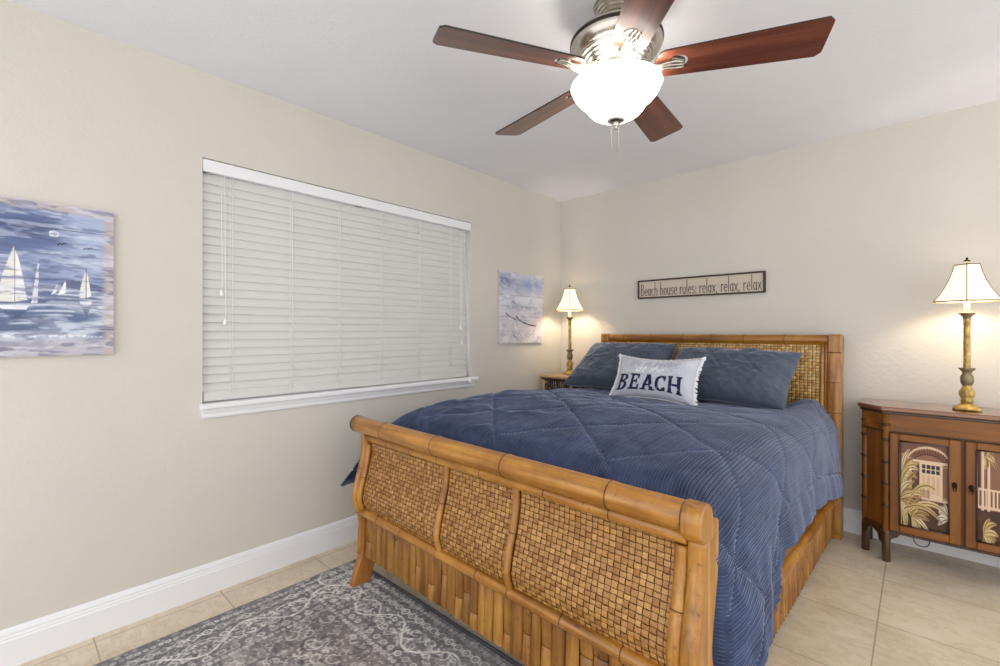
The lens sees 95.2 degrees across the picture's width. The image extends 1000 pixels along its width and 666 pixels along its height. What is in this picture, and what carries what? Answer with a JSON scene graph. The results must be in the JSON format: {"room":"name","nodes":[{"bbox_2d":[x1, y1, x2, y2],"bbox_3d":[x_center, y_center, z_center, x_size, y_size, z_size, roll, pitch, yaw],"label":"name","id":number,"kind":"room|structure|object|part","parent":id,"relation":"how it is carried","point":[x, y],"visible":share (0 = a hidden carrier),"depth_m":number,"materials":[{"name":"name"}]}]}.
{"room":"bedroom","nodes":[
{"label":"bedroom","id":0,"kind":"room"},
{"bbox_2d":[0,0,560,630],"bbox_3d":[-1.075,0.006,2.578,0.150,2.440,4.700,0,0,42],"label":"wall","id":1,"kind":"structure","parent":0,"point":[113,478],"depth_m":2.01,"materials":[{"name":"paint"}]},
{"bbox_2d":[0,195,113,356],"bbox_3d":[-1.793,-0.200,1.667,0.017,0.584,0.587,0,0,42],"label":"wall picture","id":2,"kind":"object","parent":1,"relation":"attached to","point":[57,260],"visible":1,"depth_m":1.75,"materials":[{"name":"blue fabric"}]},
{"bbox_2d":[0,515,357,665],"bbox_3d":[-1.014,1.155,2.522,0.016,0.141,4.700,0,0,42],"label":"baseboard","id":3,"kind":"structure","parent":1,"relation":"attached to","point":[22,643],"depth_m":1.99,"materials":[{"name":"white wood"}]},
{"bbox_2d":[199,171,477,418],"bbox_3d":[-0.830,-0.205,2.811,0.185,1.218,1.782,0,0,42],"label":"window","id":4,"kind":"structure","parent":1,"relation":"in","point":[221,408],"depth_m":2.54,"materials":[{"name":"white"}]},
{"bbox_3d":[-0.893,-0.235,2.846,0.045,1.158,1.725,0,0,43],"label":"frame","id":5,"kind":"part","parent":4,"relation":"part of","materials":[{"name":"white"}]},
{"bbox_2d":[202,158,470,401],"bbox_3d":[-0.801,-0.220,2.763,0.104,1.176,1.721,0,0,42],"label":"window blind","id":6,"kind":"object","parent":4,"relation":"attached to","point":[301,293],"visible":0.94,"depth_m":2.56,"materials":[{"name":"white plastic"}]},
{"bbox_3d":[-1.330,-0.474,2.184,0.006,0.560,0.006,0,0,43],"label":"pull cord","id":7,"kind":"part","parent":6,"relation":"part of","materials":[{"name":"white plastic"}]},
{"bbox_3d":[-1.320,-0.405,2.195,0.006,0.698,0.006,0,0,43],"label":"pull cord","id":8,"kind":"part","parent":6,"relation":"part of","materials":[{"name":"white plastic"}]},
{"bbox_3d":[-1.308,-0.227,2.225,0.004,1.055,0.014,0,0,43],"label":"ladder cord","id":9,"kind":"part","parent":6,"relation":"part of","materials":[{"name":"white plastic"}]},
{"bbox_3d":[-1.114,-0.227,2.438,0.004,1.055,0.014,0,0,43],"label":"ladder cord","id":10,"kind":"part","parent":6,"relation":"part of","materials":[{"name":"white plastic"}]},
{"bbox_3d":[-0.831,0.304,2.779,0.038,0.049,1.697,0,0,43],"label":"rail","id":11,"kind":"part","parent":6,"relation":"part of","materials":[{"name":"white plastic"}]},
{"bbox_3d":[-0.739,-0.227,2.847,0.004,1.055,0.014,0,0,43],"label":"ladder cord","id":12,"kind":"part","parent":6,"relation":"part of","materials":[{"name":"white fabric"}]},
{"bbox_3d":[-0.288,-0.397,3.322,0.006,0.715,0.006,0,0,43],"label":"pull cord","id":13,"kind":"part","parent":6,"relation":"part of","materials":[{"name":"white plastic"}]},
{"bbox_3d":[-0.278,-0.342,3.332,0.006,0.825,0.006,0,0,43],"label":"pull cord","id":14,"kind":"part","parent":6,"relation":"part of","materials":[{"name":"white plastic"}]},
{"bbox_3d":[-0.245,-0.204,3.335,0.050,1.100,0.017,0,0,18],"label":"pull cord","id":15,"kind":"part","parent":6,"relation":"part of","materials":[{"name":"white plastic"}]},
{"bbox_3d":[-0.814,0.347,2.796,0.140,0.026,1.782,0,0,43],"label":"sill","id":16,"kind":"part","parent":4,"relation":"part of","materials":[{"name":"white"}]},
{"bbox_2d":[498,270,543,343],"bbox_3d":[0.183,-0.200,3.824,0.017,0.584,0.580,0,0,42],"label":"wall picture","id":17,"kind":"object","parent":1,"relation":"attached to","point":[520,295],"visible":1,"depth_m":3.80,"materials":[{"name":"paper"}]},
{"bbox_2d":[8,0,999,201],"bbox_3d":[0.561,-1.264,1.181,4.450,0.100,4.850,0,0,42],"label":"ceiling","id":18,"kind":"structure","parent":0,"point":[376,67],"depth_m":2.14,"materials":[{"name":"paint"}]},
{"bbox_2d":[433,0,834,151],"bbox_3d":[0.435,-0.942,1.726,1.305,0.545,1.290,0,0,42],"label":"ceiling fan","id":19,"kind":"object","parent":18,"relation":"hanging from","point":[613,52],"visible":1,"depth_m":1.58,"materials":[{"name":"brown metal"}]},
{"bbox_3d":[0.429,-1.095,1.692,0.336,0.049,0.336,0,0,43],"label":"motor","id":20,"kind":"part","parent":19,"relation":"part of","materials":[{"name":"silver metal"}]},
{"bbox_3d":[0.429,-0.851,1.692,0.329,0.126,0.329,0,0,43],"label":"lamp shade","id":21,"kind":"part","parent":19,"relation":"part of","materials":[{"name":"white glass"}]},
{"bbox_2d":[17,531,999,665],"bbox_3d":[0.561,1.276,1.181,4.450,0.100,4.850,0,0,42],"label":"floor","id":22,"kind":"structure","parent":0,"point":[919,607],"depth_m":2.00,"materials":[{"name":"tile"}]},
{"bbox_2d":[93,559,521,665],"bbox_3d":[-0.999,1.221,1.058,1.544,0.008,2.360,0,0,42],"label":"area rug","id":23,"kind":"object","parent":22,"relation":"on","point":[320,619],"visible":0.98,"depth_m":1.84,"materials":[{"name":"grey fabric"}]},
{"bbox_2d":[540,372,592,389],"bbox_3d":[0.587,0.795,3.948,0.340,0.860,0.375,0,0,42],"label":"bedside table","id":24,"kind":"object","parent":22,"relation":"on","point":[558,377],"visible":0.15,"depth_m":3.87,"materials":[{"name":"brown wood"}]},
{"bbox_3d":[0.378,0.813,3.926,0.030,0.825,0.030,0,0,43],"label":"leg","id":25,"kind":"part","parent":24,"relation":"part of","materials":[{"name":"brown wood"}]},
{"bbox_3d":[0.587,0.397,3.948,0.320,0.014,0.355,0,0,43],"label":"moulding","id":26,"kind":"part","parent":24,"relation":"part of","materials":[{"name":"brown wood"}]},
{"bbox_2d":[555,285,583,374],"bbox_3d":[0.604,-0.023,3.956,0.283,0.777,0.256,0,0,42],"label":"table lamp","id":27,"kind":"object","parent":24,"relation":"on","point":[569,303],"visible":0.98,"depth_m":3.92,"materials":[{"name":"gold metal"}]},
{"bbox_3d":[0.604,-0.279,3.956,0.283,0.193,0.256,0,0,43],"label":"shade trim","id":28,"kind":"part","parent":27,"relation":"part of","materials":[{"name":"white fabric"}]},
{"bbox_2d":[566,360,572,369],"bbox_3d":[0.604,0.283,3.956,0.061,0.089,0.061,0,0,43],"label":"vase","id":29,"kind":"object","parent":27,"relation":"on","point":[569,364],"depth_m":3.94,"materials":[{"name":"gold metal"}]},
{"bbox_3d":[0.604,-0.278,3.956,0.277,0.187,0.250,0,0,43],"label":"lamp shade","id":30,"kind":"part","parent":27,"relation":"part of","materials":[{"name":"beige fabric"}]},
{"bbox_2d":[566,310,573,320],"bbox_3d":[0.604,-0.155,3.956,0.064,0.120,0.067,0,0,43],"label":"candle","id":31,"kind":"object","parent":27,"relation":"on","point":[569,317],"depth_m":3.95,"materials":[{"name":"beige wax"}]},
{"bbox_2d":[350,334,843,665],"bbox_3d":[0.671,0.620,2.476,1.688,1.212,2.352,0,0,44],"label":"sleigh bed","id":32,"kind":"object","parent":22,"relation":"on","point":[552,565],"visible":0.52,"depth_m":1.51,"materials":[{"name":"brown wood"}]},
{"bbox_3d":[-0.683,0.782,2.223,0.030,0.593,0.077,0,0,44],"label":"post","id":33,"kind":"part","parent":32,"relation":"part of","materials":[{"name":"brown wood"}]},
{"bbox_3d":[-0.653,0.851,2.245,0.038,0.750,0.168,0,0,44],"label":"post","id":34,"kind":"part","parent":32,"relation":"part of","materials":[{"name":"brown wood"}]},
{"bbox_3d":[-0.437,0.691,2.009,0.570,0.330,0.057,0,0,44],"label":"weave panel","id":35,"kind":"part","parent":32,"relation":"part of","materials":[{"name":"brown wicker"}]},
{"bbox_3d":[-0.063,0.788,1.703,1.562,0.585,0.020,0,0,44],"label":"panel","id":36,"kind":"part","parent":32,"relation":"part of","materials":[{"name":"brown wicker"}]},
{"bbox_3d":[-0.091,0.691,1.670,0.351,0.330,0.057,0,0,44],"label":"weave panel","id":37,"kind":"part","parent":32,"relation":"part of","materials":[{"name":"brown wicker"}]},
{"bbox_3d":[-0.110,0.871,1.672,1.555,0.045,0.044,0,0,44],"label":"rail","id":38,"kind":"part","parent":32,"relation":"part of","materials":[{"name":"brown wood"}]},
{"bbox_3d":[-0.086,0.512,1.686,1.560,0.043,0.042,0,0,44],"label":"rail","id":39,"kind":"part","parent":32,"relation":"part of","materials":[{"name":"brown wood"}]},
{"bbox_3d":[0.248,0.691,1.339,0.541,0.330,0.058,0,0,44],"label":"weave panel","id":40,"kind":"part","parent":32,"relation":"part of","materials":[{"name":"brown wicker"}]},
{"bbox_3d":[0.460,0.852,1.096,0.049,0.693,0.086,0,0,44],"label":"post","id":41,"kind":"part","parent":32,"relation":"part of","materials":[{"name":"brown wood"}]},
{"bbox_3d":[0.490,0.851,1.125,0.038,0.750,0.168,0,0,44],"label":"post","id":42,"kind":"part","parent":32,"relation":"part of","materials":[{"name":"brown wood"}]},
{"bbox_3d":[1.434,0.375,3.266,1.420,0.602,0.042,0,0,44],"label":"weave panel","id":43,"kind":"part","parent":32,"relation":"part of","materials":[{"name":"brown wicker"}]},
{"bbox_3d":[1.450,0.050,3.290,1.590,0.071,0.071,0,0,44],"label":"rail","id":44,"kind":"part","parent":32,"relation":"part of","materials":[{"name":"brown wood"}]},
{"bbox_3d":[1.453,0.601,3.285,1.440,1.010,0.028,0,0,44],"label":"panel","id":45,"kind":"part","parent":32,"relation":"part of","materials":[{"name":"brown wood"}]},
{"bbox_3d":[1.240,0.972,1.962,0.067,0.068,2.060,0,0,44],"label":"rail","id":46,"kind":"part","parent":32,"relation":"part of","materials":[{"name":"brown wood"}]},
{"bbox_3d":[1.987,0.634,2.721,0.081,1.122,0.055,0,0,44],"label":"post","id":47,"kind":"part","parent":32,"relation":"part of","materials":[{"name":"brown wood"}]},
{"bbox_3d":[2.007,0.623,2.744,0.086,1.205,0.101,0,0,44],"label":"post","id":48,"kind":"part","parent":32,"relation":"part of","materials":[{"name":"brown wood"}]},
{"bbox_3d":[0.726,0.713,2.536,1.510,0.425,2.050,0,0,44],"label":"mattress","id":49,"kind":"object","parent":32,"relation":"on","visible":0},
{"bbox_2d":[341,388,843,665],"bbox_3d":[0.576,0.766,2.564,2.025,0.820,2.100,0,0,44],"label":"comforter","id":50,"kind":"object","parent":49,"relation":"on","point":[764,474],"visible":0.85,"depth_m":1.67,"materials":[{"name":"blue fabric"}]},
{"bbox_2d":[563,342,676,389],"bbox_3d":[0.891,0.257,3.474,0.804,0.354,0.338,0,0,44],"label":"pillow sham","id":51,"kind":"object","parent":50,"relation":"on","point":[598,368],"visible":0.73,"depth_m":3.42,"materials":[{"name":"blue fabric"}]},
{"bbox_2d":[609,354,705,405],"bbox_3d":[0.973,0.301,2.876,0.609,0.310,0.196,0,0,44],"label":"throw cushion","id":52,"kind":"object","parent":50,"relation":"on","point":[672,381],"visible":0.99,"depth_m":2.79,"materials":[{"name":"fabric"}]},
{"bbox_2d":[675,347,802,409],"bbox_3d":[1.417,0.272,2.884,0.347,0.345,0.772,0,0,-42],"label":"pillow sham","id":53,"kind":"object","parent":50,"relation":"on","point":[749,377],"visible":0.78,"depth_m":2.70,"materials":[{"name":"blue fabric"}]},
{"bbox_2d":[858,398,999,561],"bbox_3d":[2.379,0.811,2.349,0.844,0.829,0.344,0,0,42],"label":"nightstand","id":54,"kind":"object","parent":22,"relation":"on","point":[931,471],"visible":1,"depth_m":2.32,"materials":[{"name":"brown wood"}]},
{"bbox_3d":[2.064,0.831,2.580,0.044,0.790,0.045,0,0,43],"label":"leg","id":55,"kind":"part","parent":54,"relation":"part of","materials":[{"name":"brown wood"}]},
{"bbox_3d":[2.195,0.831,2.720,0.044,0.790,0.045,0,0,43],"label":"leg","id":56,"kind":"part","parent":54,"relation":"part of","materials":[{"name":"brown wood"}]},
{"bbox_3d":[2.068,0.831,2.447,0.044,0.790,0.045,0,0,43],"label":"leg","id":57,"kind":"part","parent":54,"relation":"part of","materials":[{"name":"brown wood"}]},
{"bbox_3d":[2.169,0.553,2.339,0.185,0.034,0.018,0,0,43],"label":"door rail","id":58,"kind":"part","parent":54,"relation":"part of","materials":[{"name":"brown wood"}]},
{"bbox_3d":[2.169,1.030,2.339,0.185,0.040,0.018,0,0,43],"label":"door rail","id":59,"kind":"part","parent":54,"relation":"part of","materials":[{"name":"brown wood"}]},
{"bbox_3d":[2.169,0.790,2.339,0.185,0.440,0.004,0,0,43],"label":"carved panel","id":60,"kind":"part","parent":54,"relation":"part of","materials":[{"name":"wood"}]},
{"bbox_3d":[2.383,0.428,2.353,0.824,0.015,0.324,0,0,43],"label":"moulding","id":61,"kind":"part","parent":54,"relation":"part of","materials":[{"name":"brown wood"}]},
{"bbox_3d":[2.385,1.061,2.356,0.808,0.014,0.316,0,0,43],"label":"rail","id":62,"kind":"part","parent":54,"relation":"part of","materials":[{"name":"brown wood"}]},
{"bbox_3d":[2.241,0.767,2.252,0.020,0.050,0.013,0,0,43],"label":"door pull","id":63,"kind":"part","parent":54,"relation":"part of","materials":[{"name":"brown metal"}]},
{"bbox_2d":[933,257,999,411],"bbox_3d":[2.376,0.008,2.325,0.254,0.777,0.283,0,0,42],"label":"table lamp","id":64,"kind":"object","parent":54,"relation":"on","point":[967,283],"visible":1,"depth_m":2.30,"materials":[{"name":"gold metal"}]},
{"bbox_3d":[2.376,-0.248,2.325,0.254,0.193,0.283,0,0,43],"label":"shade trim","id":65,"kind":"part","parent":64,"relation":"part of","materials":[{"name":"brown metal"}]},
{"bbox_2d":[958,385,974,402],"bbox_3d":[2.376,0.314,2.326,0.061,0.089,0.061,0,0,43],"label":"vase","id":66,"kind":"object","parent":64,"relation":"on","point":[966,392],"depth_m":2.31,"materials":[{"name":"gold metal"}]},
{"bbox_2d":[958,301,975,318],"bbox_3d":[2.376,-0.124,2.325,0.064,0.120,0.067,0,0,43],"label":"candle","id":67,"kind":"object","parent":64,"relation":"on","point":[966,315],"depth_m":2.32,"materials":[{"name":"beige wax"}]},
{"bbox_3d":[2.376,-0.247,2.325,0.248,0.187,0.278,0,0,43],"label":"lamp shade","id":68,"kind":"part","parent":64,"relation":"part of","materials":[{"name":"beige fabric"}]},
{"bbox_3d":[2.284,0.767,2.212,0.020,0.050,0.013,0,0,43],"label":"door pull","id":69,"kind":"part","parent":54,"relation":"part of","materials":[{"name":"brown metal"}]},
{"bbox_3d":[2.380,0.553,2.145,0.197,0.034,0.018,0,0,43],"label":"door rail","id":70,"kind":"part","parent":54,"relation":"part of","materials":[{"name":"brown wood"}]},
{"bbox_3d":[2.380,1.030,2.145,0.197,0.040,0.018,0,0,43],"label":"door rail","id":71,"kind":"part","parent":54,"relation":"part of","materials":[{"name":"brown wood"}]},
{"bbox_3d":[2.380,0.790,2.146,0.197,0.440,0.004,0,0,43],"label":"carved panel","id":72,"kind":"part","parent":54,"relation":"part of","materials":[{"name":"wood"}]},
{"bbox_2d":[561,100,999,510],"bbox_3d":[2.149,0.006,2.913,4.450,2.440,0.150,0,0,42],"label":"wall","id":73,"kind":"structure","parent":0,"point":[856,236],"depth_m":2.84,"materials":[{"name":"paint"}]},
{"bbox_2d":[638,271,765,298],"bbox_3d":[1.468,-0.343,3.420,0.922,0.148,0.020,0,0,42],"label":"wall sign","id":74,"kind":"object","parent":73,"relation":"attached to","point":[743,282],"visible":1,"depth_m":3.37,"materials":[{"name":"brown"}]},
{"bbox_2d":[843,507,999,567],"bbox_3d":[2.154,1.155,2.796,4.284,0.141,0.016,0,0,42],"label":"baseboard","id":75,"kind":"structure","parent":73,"relation":"attached to","point":[852,518],"depth_m":2.57,"materials":[{"name":"white"}]}
]}

